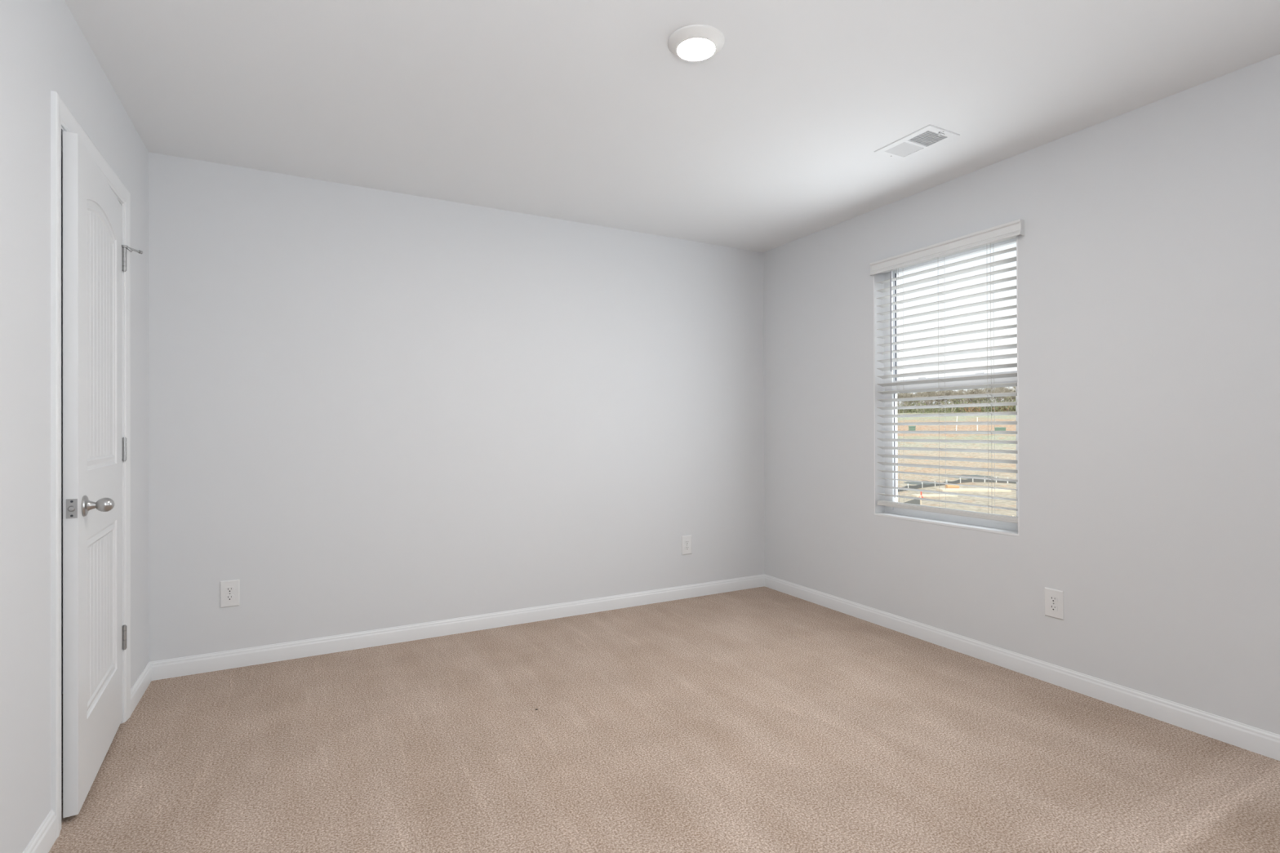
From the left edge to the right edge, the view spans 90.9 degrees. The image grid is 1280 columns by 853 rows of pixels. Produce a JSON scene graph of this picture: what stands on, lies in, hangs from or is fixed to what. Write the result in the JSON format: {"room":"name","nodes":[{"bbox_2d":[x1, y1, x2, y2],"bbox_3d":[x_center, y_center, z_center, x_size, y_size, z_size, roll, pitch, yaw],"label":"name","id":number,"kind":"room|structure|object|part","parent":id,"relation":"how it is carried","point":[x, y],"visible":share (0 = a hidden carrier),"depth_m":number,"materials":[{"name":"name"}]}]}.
{"room":"empty bedroom","nodes":[
{"label":"empty bedroom","id":0,"kind":"room"},
{"bbox_2d":[0,0,148,852],"bbox_3d":[-0.919,-0.063,0.264,0.120,2.440,5.933,0,0,-28],"label":"wall","id":1,"kind":"structure","parent":0,"point":[43,48],"depth_m":1.68,"materials":[{"name":"white paint"}]},
{"bbox_2d":[22,809,57,852],"bbox_3d":[-0.553,1.111,-0.273,0.012,0.086,4.652,0,0,-28],"label":"baseboard","id":2,"kind":"structure","parent":1,"relation":"attached to","point":[46,836],"depth_m":1.71,"materials":[{"name":"white paint"}]},
{"bbox_2d":[50,90,130,838],"bbox_3d":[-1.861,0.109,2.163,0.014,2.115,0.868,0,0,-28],"label":"trim","id":3,"kind":"structure","parent":1,"relation":"attached to","point":[60,114],"depth_m":1.82,"materials":[{"name":"white paint"}]},
{"bbox_2d":[62,130,142,817],"bbox_3d":[-1.848,0.141,2.203,0.107,2.020,0.780,0,0,-31],"label":"door","id":4,"kind":"structure","parent":1,"relation":"in","point":[95,255],"depth_m":2.02,"materials":[{"name":"white paint"}]},
{"bbox_3d":[-1.676,0.243,1.857,0.025,0.057,0.010,0,0,-31],"label":"latch plate","id":5,"kind":"part","parent":4,"relation":"part of","materials":[{"name":"grey metal"}]},
{"bbox_3d":[-1.672,0.243,1.946,0.075,0.065,0.065,0,0,-28],"label":"knob","id":6,"kind":"part","parent":4,"relation":"part of","materials":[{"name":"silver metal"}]},
{"bbox_2d":[130,662,151,715],"bbox_3d":[-2.161,1.127,2.724,0.012,0.086,0.412,0,0,-28],"label":"baseboard","id":7,"kind":"structure","parent":1,"relation":"attached to","point":[139,688],"depth_m":2.71,"materials":[{"name":"white paint"}]},
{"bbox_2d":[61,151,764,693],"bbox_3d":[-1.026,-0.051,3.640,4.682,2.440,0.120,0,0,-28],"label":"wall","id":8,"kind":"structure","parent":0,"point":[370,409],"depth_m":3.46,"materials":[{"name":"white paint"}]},
{"bbox_2d":[220,579,239,608],"bbox_3d":[-1.985,0.809,3.049,0.079,0.127,0.009,0,0,-28],"label":"wall outlet","id":9,"kind":"object","parent":8,"relation":"attached to","point":[229,589],"visible":1,"depth_m":3.05,"materials":[{"name":"white plastic"}]},
{"bbox_2d":[225,594,234,600],"bbox_3d":[-1.984,0.829,3.046,0.034,0.028,0.004,0,0,-28],"label":"receptacle","id":10,"kind":"object","parent":9,"relation":"attached to","point":[228,597],"depth_m":3.04,"materials":[{"name":"white plastic"}]},
{"bbox_2d":[225,586,234,592],"bbox_3d":[-1.984,0.790,3.047,0.034,0.028,0.004,0,0,-28],"label":"receptacle","id":11,"kind":"object","parent":9,"relation":"attached to","point":[228,589],"depth_m":3.05,"materials":[{"name":"white plastic"}]},
{"bbox_2d":[149,574,764,680],"bbox_3d":[-0.673,1.125,3.748,3.602,0.086,0.012,0,0,-28],"label":"baseboard","id":12,"kind":"structure","parent":8,"relation":"attached to","point":[222,660],"depth_m":3.47,"materials":[{"name":"white paint"}]},
{"bbox_2d":[681,535,691,555],"bbox_3d":[0.320,0.807,4.285,0.079,0.127,0.009,0,0,-28],"label":"wall outlet","id":13,"kind":"object","parent":8,"relation":"attached to","point":[686,540],"visible":1,"depth_m":4.28,"materials":[{"name":"white plastic"}]},
{"bbox_2d":[48,586,1279,852],"bbox_3d":[0.408,1.215,0.969,4.682,0.120,6.173,0,0,-28],"label":"floor","id":14,"kind":"structure","parent":0,"point":[764,719],"depth_m":2.22,"materials":[{"name":"beige carpet"}]},
{"bbox_2d":[64,0,1279,252],"bbox_3d":[0.399,-1.355,0.978,4.682,0.140,6.173,0,0,-28],"label":"ceiling","id":15,"kind":"structure","parent":0,"point":[581,111],"depth_m":2.38,"materials":[{"name":"white paint"}]},
{"bbox_2d":[667,24,724,61],"bbox_3d":[0.187,-1.265,2.098,0.187,0.031,0.187,0,0,-28],"label":"recessed light","id":16,"kind":"object","parent":15,"relation":"in","point":[692,42],"visible":1,"depth_m":2.06,"materials":[{"name":"white plastic"}]},
{"bbox_2d":[873,124,959,160],"bbox_3d":[1.248,-1.276,2.851,0.200,0.022,0.297,0,0,-28],"label":"ceiling vent","id":17,"kind":"object","parent":15,"relation":"in","point":[903,148],"visible":1,"depth_m":2.86,"materials":[{"name":"white metal"}]},
{"bbox_2d":[763,53,1279,734],"bbox_3d":[2.388,-0.069,2.037,0.180,2.440,5.933,0,0,-28],"label":"wall","id":18,"kind":"structure","parent":0,"point":[1148,251],"depth_m":2.65,"materials":[{"name":"white paint"}]},
{"bbox_2d":[873,235,1019,537],"bbox_3d":[1.655,-0.214,3.384,0.167,1.472,0.852,0,0,-28],"label":"window","id":19,"kind":"structure","parent":18,"relation":"in","point":[1012,529],"depth_m":3.70,"materials":[{"name":"white plastic"}]},
{"bbox_2d":[869,218,1024,523],"bbox_3d":[1.601,-0.250,3.335,0.091,1.427,0.880,0,0,-28],"label":"window blind","id":20,"kind":"object","parent":19,"relation":"attached to","point":[1010,230],"visible":0.94,"depth_m":3.30,"materials":[{"name":"white plastic"}]},
{"bbox_3d":[1.480,-0.235,3.602,0.002,1.342,0.002,0,0,-43],"label":"lift cord","id":21,"kind":"part","parent":20,"relation":"part of","materials":[{"name":"white fabric"}]},
{"bbox_3d":[1.484,-0.235,3.591,0.054,1.342,0.007,0,0,-34],"label":"ladder cord","id":22,"kind":"part","parent":20,"relation":"part of","materials":[{"name":"white fabric"}]},
{"bbox_3d":[1.609,-0.236,3.357,0.054,1.342,0.007,0,0,-34],"label":"ladder cord","id":23,"kind":"part","parent":20,"relation":"part of","materials":[{"name":"white fabric"}]},
{"bbox_3d":[1.613,0.447,3.352,0.050,0.028,0.828,0,0,-28],"label":"rail","id":24,"kind":"part","parent":20,"relation":"part of","materials":[{"name":"white plastic"}]},
{"bbox_3d":[1.739,-0.238,3.119,0.002,1.342,0.002,0,0,17],"label":"lift cord","id":25,"kind":"part","parent":20,"relation":"part of","materials":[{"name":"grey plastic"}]},
{"bbox_3d":[1.737,-0.238,3.118,0.054,1.342,0.007,0,0,-34],"label":"ladder cord","id":26,"kind":"part","parent":20,"relation":"part of","materials":[{"name":"white fabric"}]},
{"bbox_3d":[1.622,0.516,3.362,0.084,0.012,0.852,0,0,-28],"label":"sill","id":27,"kind":"part","parent":19,"relation":"part of","materials":[{"name":"white paint"}]},
{"bbox_3d":[1.697,-0.573,3.408,0.028,0.706,0.784,0,0,-28],"label":"sash","id":28,"kind":"part","parent":19,"relation":"part of","materials":[{"name":"white plastic"}]},
{"bbox_3d":[1.673,0.108,3.392,0.028,0.756,0.784,0,0,-28],"label":"sash","id":29,"kind":"part","parent":19,"relation":"part of","materials":[{"name":"white plastic"}]},
{"bbox_2d":[764,573,1279,760],"bbox_3d":[2.307,1.109,1.987,0.012,0.086,5.933,0,0,-28],"label":"baseboard","id":30,"kind":"structure","parent":18,"relation":"attached to","point":[1264,743],"depth_m":2.78,"materials":[{"name":"white paint"}]},
{"bbox_2d":[1044,587,1063,620],"bbox_3d":[1.858,0.795,2.828,0.009,0.127,0.079,0,0,-28],"label":"wall outlet","id":31,"kind":"object","parent":18,"relation":"attached to","point":[1054,598],"visible":1,"depth_m":2.82,"materials":[{"name":"white plastic"}]},
{"bbox_2d":[1048,604,1057,611],"bbox_3d":[1.856,0.815,2.827,0.004,0.028,0.034,0,0,-28],"label":"receptacle","id":32,"kind":"object","parent":31,"relation":"attached to","point":[1052,607],"depth_m":2.83,"materials":[{"name":"white plastic"}]},
{"bbox_2d":[1048,595,1057,603],"bbox_3d":[1.856,0.775,2.827,0.004,0.028,0.034,0,0,-28],"label":"receptacle","id":33,"kind":"object","parent":31,"relation":"attached to","point":[1052,599],"depth_m":2.83,"materials":[{"name":"white plastic"}]},
{"label":"outside","id":34,"kind":"structure","parent":0,"visible":0},
{"bbox_2d":[897,408,1016,516],"bbox_3d":[82.938,-1.119,242.085,431.528,12.256,433.820,0,0,-28],"label":"ground","id":35,"kind":"structure","parent":34,"point":[1002,503],"depth_m":64.00,"materials":[{"name":"soil"}]},
{"bbox_2d":[897,393,909,403],"bbox_3d":[57.029,-6.002,139.758,5.671,5.906,6.214,0,0,24],"label":"bare tree","id":36,"kind":"object","parent":35,"relation":"on","point":[900,395],"visible":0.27,"depth_m":137.71,"materials":[{"name":"beige plant"}]},
{"bbox_2d":[897,403,909,413],"bbox_3d":[55.352,-3.754,134.362,3.810,2.647,3.709,0,0,41],"label":"shrub","id":37,"kind":"object","parent":35,"relation":"on","point":[899,403],"visible":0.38,"depth_m":133.75,"materials":[{"name":"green plant"}]},
{"bbox_2d":[898,401,915,413],"bbox_3d":[56.772,-3.902,134.064,4.209,2.924,4.097,0,0,17],"label":"shrub","id":38,"kind":"object","parent":35,"relation":"on","point":[906,402],"visible":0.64,"depth_m":133.72,"materials":[{"name":"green plant"}]},
{"bbox_2d":[902,392,919,405],"bbox_3d":[59.295,-5.462,137.900,4.877,4.843,5.981,0,0,-4],"label":"bare tree","id":39,"kind":"object","parent":35,"relation":"on","point":[911,395],"visible":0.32,"depth_m":137.62,"materials":[{"name":"beige plant"}]},
{"bbox_2d":[908,426,915,431],"bbox_3d":[41.323,0.292,95.641,0.980,0.770,0.880,0,0,27],"label":"utility box","id":40,"kind":"object","parent":35,"relation":"on","point":[910,428],"visible":1,"depth_m":95.28,"materials":[{"name":"green metal"}]},
{"bbox_2d":[904,494,921,505],"bbox_3d":[15.257,4.194,35.431,1.057,0.720,0.083,0,0,28],"label":"barrier panel","id":41,"kind":"object","parent":35,"relation":"on","point":[913,501],"visible":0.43,"depth_m":35.28,"materials":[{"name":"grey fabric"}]},
{"bbox_2d":[904,400,928,412],"bbox_3d":[58.977,-4.249,134.230,4.915,3.415,4.784,0,0,16],"label":"shrub","id":42,"kind":"object","parent":35,"relation":"on","point":[917,404],"visible":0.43,"depth_m":133.68,"materials":[{"name":"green plant"}]},
{"bbox_2d":[904,480,937,484],"bbox_3d":[21.962,4.385,48.838,2.979,0.307,3.079,0,0,-28],"label":"heap","id":43,"kind":"object","parent":35,"relation":"on","point":[906,482],"visible":0.43,"depth_m":48.49,"materials":[{"name":"grey"}]},
{"bbox_2d":[914,391,927,411],"bbox_3d":[60.604,-5.685,136.294,3.146,5.404,5.168,0,0,2],"label":"bare tree","id":44,"kind":"object","parent":35,"relation":"on","point":[921,393],"visible":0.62,"depth_m":135.94,"materials":[{"name":"beige plant"}]},
{"bbox_2d":[915,404,933,413],"bbox_3d":[59.234,-3.615,131.372,3.378,2.411,3.470,0,0,-40],"label":"shrub","id":45,"kind":"object","parent":35,"relation":"on","point":[927,411],"visible":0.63,"depth_m":131.10,"materials":[{"name":"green plant"}]},
{"bbox_2d":[913,391,942,404],"bbox_3d":[63.159,-6.085,138.118,5.821,6.062,6.380,0,0,-14],"label":"bare tree","id":46,"kind":"object","parent":35,"relation":"on","point":[927,393],"visible":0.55,"depth_m":137.09,"materials":[{"name":"beige plant"}]},
{"bbox_2d":[920,400,940,410],"bbox_3d":[64.609,-5.788,141.023,6.337,5.315,6.524,0,0,43],"label":"thicket","id":47,"kind":"object","parent":35,"relation":"on","point":[930,400],"visible":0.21,"depth_m":140.27,"materials":[{"name":"beige"}]},
{"bbox_2d":[919,391,944,404],"bbox_3d":[67.562,-6.461,146.726,6.923,5.605,5.645,0,0,26],"label":"bare tree","id":48,"kind":"object","parent":35,"relation":"on","point":[935,391],"visible":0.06,"depth_m":146.00,"materials":[{"name":"beige plant"}]},
{"bbox_2d":[925,403,940,413],"bbox_3d":[61.617,-3.822,132.045,3.385,2.416,3.478,0,0,1],"label":"shrub","id":49,"kind":"object","parent":35,"relation":"on","point":[931,403],"visible":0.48,"depth_m":131.77,"materials":[{"name":"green plant"}]},
{"bbox_2d":[911,493,957,497],"bbox_3d":[19.053,4.493,40.784,2.600,0.140,0.900,0,0,1],"label":"stack","id":50,"kind":"object","parent":35,"relation":"on","point":[913,495],"visible":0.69,"depth_m":40.60,"materials":[{"name":"beige"}]},
{"bbox_2d":[932,400,951,413],"bbox_3d":[62.713,-3.945,130.695,4.116,2.860,4.006,0,0,-9],"label":"shrub","id":51,"kind":"object","parent":35,"relation":"on","point":[942,401],"visible":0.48,"depth_m":130.51,"materials":[{"name":"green plant"}]},
{"bbox_2d":[934,390,952,410],"bbox_3d":[66.405,-5.687,137.311,6.478,5.245,5.283,0,0,44],"label":"bare tree","id":52,"kind":"object","parent":35,"relation":"on","point":[946,393],"visible":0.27,"depth_m":136.92,"materials":[{"name":"beige plant"}]},
{"bbox_2d":[939,399,964,413],"bbox_3d":[63.732,-4.076,128.767,4.879,3.483,5.013,0,0,-36],"label":"shrub","id":53,"kind":"object","parent":35,"relation":"on","point":[951,402],"visible":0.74,"depth_m":128.44,"materials":[{"name":"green plant"}]},
{"bbox_2d":[946,484,959,488],"bbox_3d":[22.202,4.296,44.795,0.840,0.379,0.379,0,0,-2],"label":"log","id":54,"kind":"object","parent":35,"relation":"on","point":[947,486],"visible":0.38,"depth_m":44.62,"materials":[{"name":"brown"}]},
{"bbox_2d":[942,389,964,395],"bbox_3d":[70.965,-6.973,144.183,6.395,6.660,7.009,0,0,1],"label":"bare tree","id":55,"kind":"object","parent":35,"relation":"on","point":[960,390],"visible":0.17,"depth_m":143.81,"materials":[{"name":"beige plant"}]},
{"bbox_2d":[949,390,959,410],"bbox_3d":[67.545,-5.675,134.989,3.022,5.191,4.964,0,0,34],"label":"bare tree","id":56,"kind":"object","parent":35,"relation":"on","point":[953,393],"visible":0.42,"depth_m":134.70,"materials":[{"name":"beige plant"}]},
{"bbox_2d":[897,476,1016,492],"bbox_3d":[22.525,4.236,46.416,11.725,0.715,2.690,0,0,-20],"label":"fence","id":57,"kind":"object","parent":35,"relation":"on","point":[970,480],"visible":0.56,"depth_m":47.85,"materials":[{"name":"grey fabric"}]},
{"bbox_2d":[950,398,972,412],"bbox_3d":[66.223,-4.332,129.764,5.134,3.567,4.997,0,0,0],"label":"shrub","id":58,"kind":"object","parent":35,"relation":"on","point":[960,401],"visible":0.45,"depth_m":129.57,"materials":[{"name":"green plant"}]},
{"bbox_2d":[952,391,973,404],"bbox_3d":[68.714,-5.617,133.409,5.392,5.124,4.920,0,0,-1],"label":"bare tree","id":59,"kind":"object","parent":35,"relation":"on","point":[959,392],"visible":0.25,"depth_m":133.47,"materials":[{"name":"beige plant"}]},
{"bbox_2d":[958,402,982,412],"bbox_3d":[67.627,-3.757,128.985,5.195,2.468,5.236,0,0,22],"label":"shrub","id":60,"kind":"object","parent":35,"relation":"on","point":[965,408],"visible":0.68,"depth_m":127.81,"materials":[{"name":"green plant"}]},
{"bbox_2d":[960,393,983,409],"bbox_3d":[69.141,-5.028,131.054,5.091,4.122,4.151,0,0,9],"label":"bare tree","id":61,"kind":"object","parent":35,"relation":"on","point":[970,400],"visible":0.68,"depth_m":130.71,"materials":[{"name":"beige plant"}]},
{"bbox_2d":[947,474,999,479],"bbox_3d":[27.350,4.131,51.718,3.052,0.304,3.865,0,0,-28],"label":"heap","id":62,"kind":"object","parent":35,"relation":"on","point":[963,474],"visible":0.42,"depth_m":51.34,"materials":[{"name":"grey"}]},
{"bbox_2d":[936,488,1011,492],"bbox_3d":[23.160,4.415,43.751,4.600,0.160,1.000,0,0,3],"label":"stack","id":63,"kind":"object","parent":35,"relation":"on","point":[937,489],"visible":0.71,"depth_m":43.35,"materials":[{"name":"beige"}]},
{"bbox_2d":[965,388,986,394],"bbox_3d":[77.715,-6.575,143.600,6.933,5.613,5.653,0,0,-41],"label":"bare tree","id":64,"kind":"object","parent":35,"relation":"on","point":[983,389],"visible":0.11,"depth_m":142.93,"materials":[{"name":"beige plant"}]},
{"bbox_2d":[967,388,985,394],"bbox_3d":[76.774,-6.826,142.300,6.422,6.103,5.860,0,0,-27],"label":"bare tree","id":65,"kind":"object","parent":35,"relation":"on","point":[978,391],"visible":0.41,"depth_m":141.44,"materials":[{"name":"beige plant"}]},
{"bbox_2d":[967,398,990,412],"bbox_3d":[69.069,-4.256,128.725,4.773,3.316,4.645,0,0,45],"label":"shrub","id":66,"kind":"object","parent":35,"relation":"on","point":[977,398],"visible":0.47,"depth_m":128.47,"materials":[{"name":"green plant"}]},
{"bbox_2d":[967,389,990,408],"bbox_3d":[73.308,-5.971,137.132,6.844,5.575,6.647,0,0,-36],"label":"thicket","id":67,"kind":"object","parent":35,"relation":"on","point":[971,389],"visible":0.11,"depth_m":137.12,"materials":[{"name":"beige"}]},
{"bbox_2d":[973,397,999,412],"bbox_3d":[69.899,-4.219,127.573,4.804,3.337,4.676,0,0,34],"label":"shrub","id":68,"kind":"object","parent":35,"relation":"on","point":[984,410],"visible":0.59,"depth_m":126.94,"materials":[{"name":"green plant"}]},
{"bbox_2d":[982,387,995,410],"bbox_3d":[72.798,-6.128,131.741,3.603,6.190,5.920,0,0,20],"label":"bare tree","id":69,"kind":"object","parent":35,"relation":"on","point":[988,390],"visible":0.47,"depth_m":131.26,"materials":[{"name":"beige plant"}]},
{"bbox_2d":[982,397,1008,412],"bbox_3d":[71.533,-4.282,127.047,4.875,3.480,5.009,0,0,18],"label":"shrub","id":70,"kind":"object","parent":35,"relation":"on","point":[995,401],"visible":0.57,"depth_m":126.32,"materials":[{"name":"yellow plant"}]},
{"bbox_2d":[991,387,1006,402],"bbox_3d":[74.099,-6.030,130.983,6.078,5.776,5.546,0,0,-39],"label":"bare tree","id":71,"kind":"object","parent":35,"relation":"on","point":[999,389],"visible":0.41,"depth_m":130.94,"materials":[{"name":"beige plant"}]},
{"bbox_2d":[994,426,1006,431],"bbox_3d":[50.717,0.497,88.655,1.380,0.770,0.880,0,0,27],"label":"utility box","id":72,"kind":"object","parent":35,"relation":"on","point":[997,428],"visible":0.6,"depth_m":88.29,"materials":[{"name":"green metal"}]},
{"bbox_2d":[990,405,1015,412],"bbox_3d":[72.918,-3.714,126.707,4.980,2.347,4.941,0,0,33],"label":"shrub","id":73,"kind":"object","parent":35,"relation":"on","point":[997,406],"visible":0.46,"depth_m":126.01,"materials":[{"name":"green plant"}]},
{"bbox_2d":[996,397,1015,411],"bbox_3d":[73.370,-4.212,125.348,4.930,3.425,4.798,0,0,-17],"label":"shrub","id":74,"kind":"object","parent":35,"relation":"on","point":[1006,406],"visible":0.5,"depth_m":124.86,"materials":[{"name":"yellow plant"}]},
{"bbox_2d":[998,386,1015,392],"bbox_3d":[81.043,-6.561,138.570,6.960,5.635,5.676,0,0,1],"label":"bare tree","id":75,"kind":"object","parent":35,"relation":"on","point":[1006,388],"visible":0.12,"depth_m":138.04,"materials":[{"name":"beige plant"}]},
{"bbox_2d":[1002,391,1015,406],"bbox_3d":[75.827,-5.322,128.479,5.459,4.420,4.452,0,0,-24],"label":"bare tree","id":76,"kind":"object","parent":35,"relation":"on","point":[1011,399],"visible":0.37,"depth_m":128.22,"materials":[{"name":"beige plant"}]}
]}

